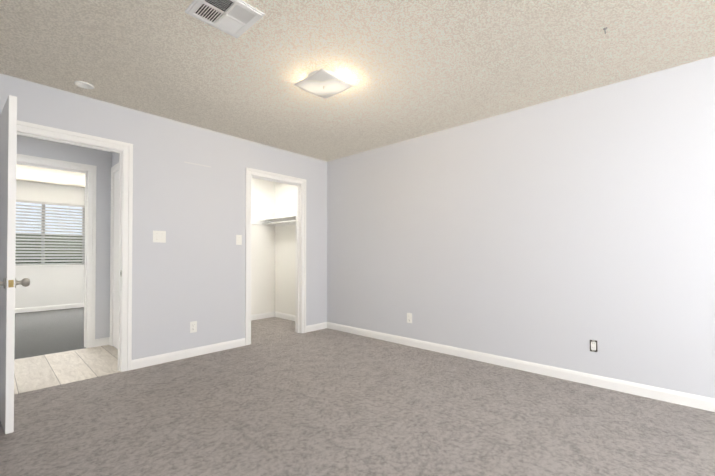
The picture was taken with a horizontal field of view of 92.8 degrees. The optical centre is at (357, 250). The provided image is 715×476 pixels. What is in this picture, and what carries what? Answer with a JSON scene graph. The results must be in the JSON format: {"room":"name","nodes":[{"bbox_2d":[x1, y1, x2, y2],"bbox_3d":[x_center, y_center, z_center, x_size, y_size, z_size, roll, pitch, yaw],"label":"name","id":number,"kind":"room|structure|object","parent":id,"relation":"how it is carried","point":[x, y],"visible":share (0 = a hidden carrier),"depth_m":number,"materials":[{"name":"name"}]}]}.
{"room":"empty bedroom","nodes":[
{"label":"empty bedroom","id":0,"kind":"room"},
{"bbox_2d":[15,180,84,307],"bbox_3d":[-6.505,-0.082,6.051,0.120,2.440,4.400,-1,-1,43],"label":"wall","id":1,"kind":"structure","parent":0,"point":[54,285],"depth_m":6.58,"materials":[{"name":"white paint"}]},
{"bbox_2d":[15,303,83,312],"bbox_3d":[-6.455,1.094,5.993,0.013,0.088,4.400,-1,-1,43],"label":"baseboard","id":2,"kind":"structure","parent":1,"relation":"attached to","point":[46,308],"depth_m":6.54,"materials":[{"name":"white wood"}]},
{"bbox_2d":[15,204,84,266],"bbox_3d":[-6.032,-0.322,6.542,0.125,1.230,1.260,-1,-1,43],"label":"window","id":3,"kind":"structure","parent":1,"relation":"in","point":[44,244],"depth_m":6.58,"materials":[{"name":"silver metal"}]},
{"bbox_2d":[15,200,84,264],"bbox_3d":[-6.028,-0.332,6.539,0.054,1.206,1.250,-1,-1,43],"label":"blinds","id":4,"kind":"object","parent":3,"relation":"attached to","point":[43,225],"visible":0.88,"depth_m":6.59,"materials":[{"name":"white plastic"}]},
{"bbox_2d":[17,135,111,338],"bbox_3d":[-3.954,-0.113,3.093,0.120,2.440,3.740,-1,-1,43],"label":"wall","id":5,"kind":"structure","parent":0,"point":[101,160],"depth_m":4.00,"materials":[{"name":"white paint"}]},
{"bbox_2d":[16,154,96,347],"bbox_3d":[-3.426,0.059,3.665,0.156,2.108,0.956,-1,-1,43],"label":"door frame","id":6,"kind":"structure","parent":5,"relation":"attached to","point":[89,171],"depth_m":3.93,"materials":[{"name":"white wood"}]},
{"bbox_2d":[95,337,109,346],"bbox_3d":[-3.616,1.057,2.539,1.110,0.088,3.160,-1,-1,43],"label":"baseboard","id":7,"kind":"structure","parent":5,"relation":"attached to","point":[102,341],"depth_m":4.01,"materials":[{"name":"white wood"}]},
{"bbox_2d":[14,345,120,394],"bbox_3d":[-3.538,1.126,2.534,1.230,0.050,3.260,-1,-1,43],"label":"floor","id":8,"kind":"structure","parent":0,"point":[42,371],"depth_m":3.24,"materials":[{"name":"beige tile"}]},
{"bbox_2d":[112,152,118,348],"bbox_3d":[-2.513,-0.106,3.751,1.110,2.440,0.100,-1,-1,43],"label":"wall","id":9,"kind":"structure","parent":0,"point":[115,158],"depth_m":3.99,"materials":[{"name":"white paint"}]},
{"bbox_2d":[110,163,118,348],"bbox_3d":[-2.579,0.060,3.729,0.956,2.108,0.018,-1,-1,43],"label":"door frame","id":10,"kind":"structure","parent":9,"relation":"attached to","point":[114,240],"depth_m":3.97,"materials":[{"name":"white wood"}]},
{"bbox_2d":[0,73,326,359],"bbox_3d":[-2.402,-0.115,2.962,0.121,2.440,5.650,-1,-1,43],"label":"wall","id":11,"kind":"structure","parent":0,"point":[192,269],"depth_m":3.54,"materials":[{"name":"white paint"}]},
{"bbox_2d":[0,95,29,433],"bbox_3d":[-2.379,0.079,2.287,0.822,2.014,0.181,0,-1,39],"label":"door","id":12,"kind":"structure","parent":11,"relation":"in","point":[8,153],"depth_m":2.04,"materials":[{"name":"white wood"}]},
{"bbox_2d":[17,120,132,371],"bbox_3d":[-2.483,0.051,2.873,0.156,2.108,0.966,-1,-1,43],"label":"door frame","id":13,"kind":"structure","parent":11,"relation":"attached to","point":[124,150],"depth_m":3.14,"materials":[{"name":"white wood"}]},
{"bbox_2d":[153,231,165,242],"bbox_3d":[-1.949,-0.140,3.355,0.016,0.115,0.116,-1,-1,43],"label":"light switch","id":14,"kind":"object","parent":11,"relation":"attached to","point":[159,236],"visible":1,"depth_m":3.36,"materials":[{"name":"white plastic"}]},
{"bbox_2d":[131,338,244,369],"bbox_3d":[-1.717,1.068,3.597,0.013,0.088,1.154,-1,-1,43],"label":"baseboard","id":15,"kind":"structure","parent":11,"relation":"attached to","point":[177,355],"depth_m":3.51,"materials":[{"name":"white wood"}]},
{"bbox_2d":[190,321,196,332],"bbox_3d":[-1.729,0.802,3.591,0.007,0.115,0.070,-1,-1,43],"label":"electrical outlet","id":16,"kind":"object","parent":11,"relation":"attached to","point":[193,326],"visible":1,"depth_m":3.59,"materials":[{"name":"white plastic"}]},
{"bbox_2d":[236,235,241,244],"bbox_3d":[-1.381,-0.129,3.973,0.016,0.115,0.070,-1,-1,43],"label":"light switch","id":17,"kind":"object","parent":11,"relation":"attached to","point":[238,239],"visible":1,"depth_m":3.97,"materials":[{"name":"white plastic"}]},
{"bbox_2d":[245,167,305,344],"bbox_3d":[-1.068,0.067,4.411,0.156,2.108,0.906,-1,-1,43],"label":"door frame","id":18,"kind":"structure","parent":11,"relation":"attached to","point":[300,299],"depth_m":4.64,"materials":[{"name":"white wood"}]},
{"bbox_2d":[306,322,326,331],"bbox_3d":[-0.584,1.081,4.829,0.013,0.088,0.382,-1,-1,43],"label":"baseboard","id":19,"kind":"structure","parent":11,"relation":"attached to","point":[314,327],"depth_m":4.82,"materials":[{"name":"white wood"}]},
{"bbox_2d":[251,178,274,314],"bbox_3d":[-2.115,-0.090,5.239,0.120,2.440,1.910,-1,-1,43],"label":"wall","id":20,"kind":"structure","parent":0,"point":[262,254],"depth_m":5.72,"materials":[{"name":"white paint"}]},
{"bbox_2d":[251,219,259,224],"bbox_3d":[-2.038,-0.478,5.224,0.021,0.105,1.826,-1,-1,43],"label":"closet shelf","id":21,"kind":"object","parent":20,"relation":"attached to","point":[253,221],"depth_m":5.60,"materials":[{"name":"white wood"}]},
{"bbox_2d":[251,312,274,319],"bbox_3d":[-2.039,1.085,5.212,0.013,0.088,1.830,-1,-1,43],"label":"baseboard","id":22,"kind":"structure","parent":20,"relation":"attached to","point":[272,314],"depth_m":5.70,"materials":[{"name":"white wood"}]},
{"bbox_2d":[0,307,714,475],"bbox_3d":[-1.994,1.127,2.655,11.100,0.050,5.530,-1,-1,43],"label":"floor","id":23,"kind":"structure","parent":0,"point":[326,402],"depth_m":2.23,"materials":[{"name":"grey carpet"}]},
{"bbox_2d":[0,0,714,187],"bbox_3d":[-2.592,-1.382,3.212,9.900,0.100,6.000,-1,-1,43],"label":"ceiling","id":24,"kind":"structure","parent":0,"point":[409,69],"depth_m":2.36,"materials":[{"name":"beige paint"}]},
{"bbox_2d":[74,81,93,88],"bbox_3d":[-2.198,-1.332,2.740,0.124,0.010,0.124,-1,-1,43],"label":"smoke detector","id":25,"kind":"object","parent":24,"relation":"attached to","point":[83,84],"visible":1,"depth_m":2.73,"materials":[{"name":"white plastic"}]},
{"bbox_2d":[185,0,264,37],"bbox_3d":[-0.748,-1.340,1.923,0.316,0.012,0.316,-1,-1,43],"label":"ceiling vent","id":26,"kind":"object","parent":24,"relation":"in","point":[236,18],"visible":1,"depth_m":1.93,"materials":[{"name":"white metal"}]},
{"bbox_2d":[294,68,353,98],"bbox_3d":[-0.262,-1.298,2.643,0.331,0.081,0.331,-1,-1,43],"label":"ceiling light fixture","id":27,"kind":"object","parent":24,"relation":"attached to","point":[323,83],"visible":1,"depth_m":2.61,"materials":[{"name":"white glass"}]},
{"bbox_2d":[275,56,714,398],"bbox_3d":[1.309,-0.109,3.466,7.560,2.440,0.124,-1,-1,43],"label":"wall","id":28,"kind":"structure","parent":0,"point":[562,232],"depth_m":3.02,"materials":[{"name":"white paint"}]},
{"bbox_2d":[260,215,295,226],"bbox_3d":[-1.071,-0.477,5.372,1.170,0.105,0.300,-1,-1,43],"label":"closet shelf","id":29,"kind":"object","parent":28,"relation":"attached to","point":[283,221],"depth_m":5.51,"materials":[{"name":"white wood"}]},
{"bbox_2d":[275,312,294,320],"bbox_3d":[-0.971,1.088,5.458,1.170,0.088,0.013,-1,-1,43],"label":"baseboard","id":30,"kind":"structure","parent":28,"relation":"attached to","point":[277,314],"depth_m":5.66,"materials":[{"name":"white wood"}]},
{"bbox_2d":[407,313,411,322],"bbox_3d":[0.612,0.792,4.014,0.070,0.115,0.007,-1,-1,43],"label":"electrical outlet","id":31,"kind":"object","parent":28,"relation":"attached to","point":[409,317],"visible":1,"depth_m":4.01,"materials":[{"name":"white plastic"}]},
{"bbox_2d":[327,322,714,411],"bbox_3d":[1.754,1.061,2.956,5.990,0.088,0.013,-1,-1,43],"label":"baseboard","id":32,"kind":"structure","parent":28,"relation":"attached to","point":[682,398],"depth_m":2.98,"materials":[{"name":"white wood"}]},
{"bbox_2d":[590,340,596,351],"bbox_3d":[1.937,0.781,2.795,0.052,0.094,0.007,-1,-1,43],"label":"electrical outlet","id":33,"kind":"object","parent":28,"relation":"attached to","point":[593,345],"visible":1,"depth_m":2.79,"materials":[{"name":"grey plastic"}]},
{"label":"outside","id":34,"kind":"structure","parent":0,"visible":0},
{"bbox_3d":[-17.949,1.525,16.562,30.980,0.050,30.000,-1,-1,43],"label":"ground","id":35,"kind":"structure","parent":34,"visible":0},
{"bbox_2d":[15,234,81,253],"bbox_3d":[-10.269,0.450,9.508,0.150,1.950,30.000,-1,-1,43],"label":"fence","id":36,"kind":"object","parent":35,"relation":"on","point":[49,244],"depth_m":10.42,"materials":[{"name":"grey"}]},
{"bbox_2d":[15,256,81,263],"bbox_3d":[-7.999,0.760,8.095,0.900,1.300,7.000,-1,-1,43],"label":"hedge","id":37,"kind":"object","parent":35,"relation":"on","point":[48,259],"visible":0.06,"depth_m":8.16,"materials":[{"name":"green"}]}
]}

